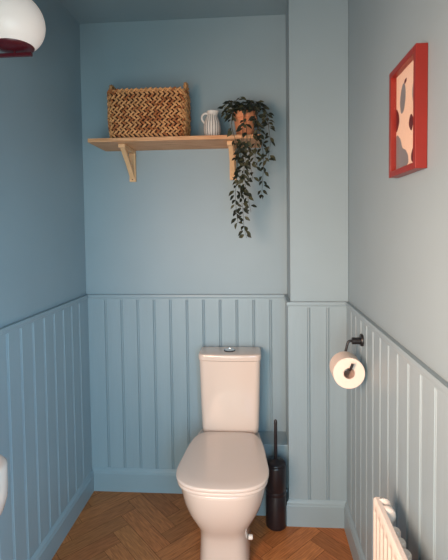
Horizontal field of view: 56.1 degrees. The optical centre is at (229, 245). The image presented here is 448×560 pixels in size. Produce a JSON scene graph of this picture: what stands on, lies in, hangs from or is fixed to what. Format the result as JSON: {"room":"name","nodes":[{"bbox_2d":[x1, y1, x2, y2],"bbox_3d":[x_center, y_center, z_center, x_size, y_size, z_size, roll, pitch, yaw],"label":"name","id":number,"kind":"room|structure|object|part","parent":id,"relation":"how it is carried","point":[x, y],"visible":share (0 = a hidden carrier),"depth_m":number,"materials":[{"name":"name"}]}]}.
{"room":"bathroom","nodes":[
{"label":"bathroom","id":0,"kind":"room"},
{"bbox_2d":[0,0,85,327],"bbox_3d":[-0.916,0.169,0.892,0.100,2.550,2.750,-1,2,4],"label":"wall","id":1,"kind":"structure","parent":0,"point":[43,261],"depth_m":1.82,"materials":[{"name":"paint"}]},
{"bbox_2d":[0,454,7,514],"bbox_3d":[-0.697,0.632,0.867,0.307,0.403,0.430,-1,2,4],"label":"basin","id":2,"kind":"object","parent":1,"relation":"attached to","point":[3,461],"visible":1,"depth_m":1.00,"materials":[{"name":"beige ceramic"}]},
{"bbox_2d":[0,0,45,57],"bbox_3d":[-0.733,-0.723,1.419,0.208,0.250,0.197,-1,2,4],"label":"wall lamp","id":3,"kind":"object","parent":1,"relation":"attached to","point":[22,23],"visible":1,"depth_m":1.37,"materials":[{"name":"white glass"}]},
{"bbox_3d":[-0.746,-0.644,1.423,0.158,0.011,0.012,-1,2,4],"label":"arm","id":4,"kind":"part","parent":3,"relation":"part of","materials":[{"name":"red metal"}]},
{"bbox_3d":[-0.727,-0.668,1.421,0.126,0.024,0.126,-1,2,4],"label":"dish","id":5,"kind":"part","parent":3,"relation":"part of","materials":[{"name":"red metal"}]},
{"bbox_2d":[0,294,87,336],"bbox_3d":[-0.855,0.336,0.895,0.018,0.027,2.750,-1,2,4],"label":"trim","id":6,"kind":"structure","parent":1,"relation":"attached to","point":[17,325],"depth_m":1.75,"materials":[{"name":"paint"}]},
{"bbox_2d":[0,300,91,559],"bbox_3d":[-0.853,0.814,0.915,0.012,0.931,2.750,-1,2,4],"label":"wall paneling","id":7,"kind":"structure","parent":1,"relation":"attached to","point":[46,445],"depth_m":1.77,"materials":[{"name":"paint"}]},
{"bbox_2d":[30,470,93,559],"bbox_3d":[-0.840,1.335,0.936,0.026,0.113,2.750,-1,2,4],"label":"baseboard","id":8,"kind":"structure","parent":1,"relation":"attached to","point":[47,549],"depth_m":1.95,"materials":[{"name":"paint"}]},
{"bbox_2d":[59,0,286,23],"bbox_3d":[-0.211,-1.161,0.789,1.545,0.100,2.950,-1,2,4],"label":"ceiling","id":9,"kind":"structure","parent":0,"point":[83,11],"depth_m":2.07,"materials":[{"name":"paint"}]},
{"bbox_2d":[79,15,286,293],"bbox_3d":[-0.100,0.102,2.264,1.545,2.550,0.100,-1,2,4],"label":"wall","id":10,"kind":"structure","parent":0,"point":[170,230],"depth_m":2.20,"materials":[{"name":"paint"}]},
{"bbox_2d":[92,467,182,493],"bbox_3d":[-0.362,1.269,2.268,0.799,0.125,0.026,-1,2,4],"label":"baseboard","id":11,"kind":"structure","parent":10,"relation":"attached to","point":[145,480],"depth_m":2.27,"materials":[{"name":"paint"}]},
{"bbox_2d":[88,134,260,181],"bbox_3d":[-0.254,-0.423,2.081,0.819,0.182,0.239,-1,2,4],"label":"shelf","id":12,"kind":"object","parent":10,"relation":"attached to","point":[130,145],"visible":0.89,"depth_m":2.04,"materials":[{"name":"brown wood"}]},
{"bbox_2d":[107,82,190,137],"bbox_3d":[-0.392,-0.653,2.073,0.391,0.280,0.213,-1,2,4],"label":"basket","id":13,"kind":"object","parent":12,"relation":"on","point":[146,112],"visible":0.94,"depth_m":1.98,"materials":[{"name":"brown wicker"}]},
{"bbox_3d":[-0.211,-0.750,2.057,0.019,0.090,0.101,-1,2,4],"label":"handle","id":14,"kind":"part","parent":13,"relation":"part of","materials":[{"name":"brown wicker"}]},
{"bbox_2d":[201,110,220,134],"bbox_3d":[-0.085,-0.584,2.049,0.082,0.137,0.083,2,3,44],"label":"jug","id":15,"kind":"object","parent":12,"relation":"on","point":[211,124],"visible":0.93,"depth_m":2.02,"materials":[{"name":"white ceramic"}]},
{"bbox_2d":[218,97,275,237],"bbox_3d":[0.081,-0.374,1.998,0.273,0.676,0.244,-1,2,4],"label":"potted plant","id":16,"kind":"object","parent":12,"relation":"on","point":[245,117],"visible":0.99,"depth_m":1.92,"materials":[{"name":"green plant"}]},
{"bbox_3d":[0.075,-0.579,2.038,0.121,0.123,0.121,-1,2,4],"label":"pot","id":17,"kind":"part","parent":16,"relation":"part of","materials":[{"name":"ceramic"}]},
{"bbox_2d":[87,294,284,299],"bbox_3d":[-0.236,0.273,2.221,1.075,0.027,0.018,-1,2,4],"label":"trim","id":18,"kind":"structure","parent":10,"relation":"attached to","point":[90,296],"depth_m":2.21,"materials":[{"name":"paint"}]},
{"bbox_2d":[88,300,285,468],"bbox_3d":[-0.231,0.746,2.244,1.052,0.919,0.012,-1,2,4],"label":"wall paneling","id":19,"kind":"structure","parent":10,"relation":"attached to","point":[146,410],"depth_m":2.25,"materials":[{"name":"paint"}]},
{"bbox_2d":[284,294,289,306],"bbox_3d":[0.284,0.273,2.077,0.018,0.027,0.236,-1,2,4],"label":"trim","id":20,"kind":"structure","parent":10,"relation":"attached to","point":[286,297],"depth_m":2.06,"materials":[{"name":"paint"}]},
{"bbox_2d":[52,491,352,559],"bbox_3d":[-0.181,1.411,0.895,1.345,0.050,2.750,-1,2,4],"label":"floor","id":21,"kind":"structure","parent":0,"point":[111,525],"depth_m":1.94,"materials":[{"name":"brown wood"}]},
{"bbox_2d":[176,347,268,559],"bbox_3d":[-0.017,0.938,1.907,0.382,0.805,0.616,-1,2,4],"label":"toilet","id":22,"kind":"object","parent":21,"relation":"on","point":[222,475],"visible":1,"depth_m":1.81,"materials":[{"name":"beige ceramic"}]},
{"bbox_3d":[-0.022,0.948,1.832,0.374,0.016,0.453,-1,2,4],"label":"seat","id":23,"kind":"part","parent":22,"relation":"part of","materials":[{"name":"beige plastic"}]},
{"bbox_3d":[-0.022,0.929,1.829,0.382,0.018,0.460,-1,2,4],"label":"lid","id":24,"kind":"part","parent":22,"relation":"part of","materials":[{"name":"beige plastic"}]},
{"bbox_3d":[0.003,0.548,2.122,0.312,0.032,0.152,-1,2,4],"label":"cistern lid","id":25,"kind":"part","parent":22,"relation":"part of","materials":[{"name":"beige ceramic"}]},
{"bbox_2d":[266,419,286,530],"bbox_3d":[0.220,1.079,1.996,0.099,0.511,0.099,-1,2,4],"label":"toilet brush","id":26,"kind":"object","parent":21,"relation":"on","point":[276,510],"visible":0.94,"depth_m":1.96,"materials":[{"name":"black"}]},
{"bbox_3d":[0.218,0.919,1.989,0.016,0.190,0.016,-1,2,4],"label":"handle","id":27,"kind":"part","parent":26,"relation":"part of","materials":[{"name":"black"}]},
{"bbox_2d":[258,431,288,488],"bbox_3d":[0.169,1.157,2.165,0.276,0.345,0.150,-1,2,4],"label":"wall","id":28,"kind":"structure","parent":0,"point":[267,437],"depth_m":2.08,"materials":[{"name":"paint"}]},
{"bbox_2d":[256,488,288,515],"bbox_3d":[0.151,1.270,2.083,0.301,0.125,0.026,-1,2,4],"label":"baseboard","id":29,"kind":"structure","parent":28,"relation":"attached to","point":[262,511],"depth_m":2.07,"materials":[{"name":"paint"}]},
{"bbox_2d":[285,302,288,450],"bbox_3d":[0.291,0.636,2.095,0.012,0.699,0.206,-1,2,4],"label":"trim","id":30,"kind":"structure","parent":28,"relation":"attached to","point":[286,307],"depth_m":2.08,"materials":[{"name":"paint"}]},
{"bbox_2d":[286,490,288,525],"bbox_3d":[0.286,1.271,2.039,0.026,0.125,0.094,-1,2,4],"label":"baseboard","id":31,"kind":"structure","parent":28,"relation":"attached to","point":[287,493],"depth_m":2.03,"materials":[{"name":"paint"}]},
{"bbox_2d":[286,0,348,301],"bbox_3d":[0.426,0.079,2.068,0.270,2.500,0.218,-1,2,4],"label":"wall column","id":32,"kind":"structure","parent":0,"point":[317,31],"depth_m":1.94,"materials":[{"name":"paint"}]},
{"bbox_2d":[286,499,345,527],"bbox_3d":[0.418,1.271,1.996,0.295,0.125,0.026,-1,2,4],"label":"baseboard","id":33,"kind":"structure","parent":32,"relation":"attached to","point":[300,512],"depth_m":1.99,"materials":[{"name":"paint"}]},
{"bbox_2d":[287,302,345,307],"bbox_3d":[0.411,0.277,1.959,0.287,0.027,0.018,-1,2,4],"label":"trim","id":34,"kind":"structure","parent":32,"relation":"attached to","point":[289,304],"depth_m":1.95,"materials":[{"name":"paint"}]},
{"bbox_2d":[288,308,346,500],"bbox_3d":[0.414,0.749,1.981,0.270,0.919,0.012,-1,2,4],"label":"trim","id":35,"kind":"structure","parent":32,"relation":"attached to","point":[317,405],"depth_m":1.98,"materials":[{"name":"paint"}]},
{"bbox_2d":[348,0,447,381],"bbox_3d":[0.525,0.156,0.795,0.100,2.550,2.750,-1,2,4],"label":"wall","id":36,"kind":"structure","parent":0,"point":[398,227],"depth_m":1.25,"materials":[{"name":"paint"}]},
{"bbox_2d":[344,334,363,371],"bbox_3d":[0.481,0.408,1.606,0.078,0.114,0.148,-1,2,4],"label":"toilet roll holder","id":37,"kind":"object","parent":36,"relation":"attached to","point":[354,340],"visible":0.72,"depth_m":1.64,"materials":[{"name":"black metal"}]},
{"bbox_2d":[329,351,364,388],"bbox_3d":[0.448,0.475,1.604,0.117,0.117,0.087,-1,2,4],"label":"toilet roll","id":38,"kind":"object","parent":37,"relation":"on","point":[341,361],"visible":0.98,"depth_m":1.56,"materials":[{"name":"beige paper"}]},
{"bbox_3d":[0.463,0.420,1.598,0.043,0.092,0.129,-1,2,4],"label":"arm","id":39,"kind":"part","parent":37,"relation":"part of","materials":[{"name":"black metal"}]},
{"bbox_3d":[0.498,0.376,1.654,0.033,0.027,0.027,-1,2,4],"label":"post","id":40,"kind":"part","parent":37,"relation":"part of","materials":[{"name":"black metal"}]},
{"bbox_3d":[0.518,0.373,1.652,0.009,0.048,0.048,-1,2,4],"label":"wall plate","id":41,"kind":"part","parent":37,"relation":"part of","materials":[{"name":"black metal"}]},
{"bbox_2d":[344,501,365,559],"bbox_3d":[0.469,1.323,0.738,0.026,0.125,2.531,-1,2,4],"label":"baseboard","id":42,"kind":"structure","parent":36,"relation":"attached to","point":[356,550],"depth_m":1.82,"materials":[{"name":"paint"}]},
{"bbox_2d":[373,497,411,559],"bbox_3d":[0.432,1.052,0.862,0.086,0.654,0.720,-1,2,4],"label":"radiator","id":43,"kind":"object","parent":36,"relation":"attached to","point":[388,544],"visible":1,"depth_m":1.12,"materials":[{"name":"beige metal"}]},
{"bbox_2d":[345,302,447,398],"bbox_3d":[0.461,0.329,0.697,0.018,0.027,2.531,-1,2,4],"label":"trim","id":44,"kind":"structure","parent":36,"relation":"attached to","point":[432,377],"depth_m":1.16,"materials":[{"name":"paint"}]},
{"bbox_2d":[347,309,447,559],"bbox_3d":[0.470,0.801,0.716,0.012,0.919,2.532,-1,2,4],"label":"wall paneling","id":45,"kind":"structure","parent":36,"relation":"attached to","point":[397,421],"depth_m":1.24,"materials":[{"name":"paint"}]},
{"bbox_2d":[389,43,427,177],"bbox_3d":[0.479,-0.347,1.136,0.029,0.304,0.210,-1,2,4],"label":"picture frame","id":46,"kind":"object","parent":36,"relation":"attached to","point":[408,81],"visible":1,"depth_m":1.12,"materials":[{"name":"red paint"}]},
{"bbox_2d":[396,61,412,168],"bbox_3d":[0.485,-0.347,1.135,0.011,0.269,0.175,-1,2,4],"label":"print","id":47,"kind":"object","parent":46,"relation":"attached to","point":[404,76],"depth_m":1.15,"materials":[{"name":"multicoloured"}]}
]}

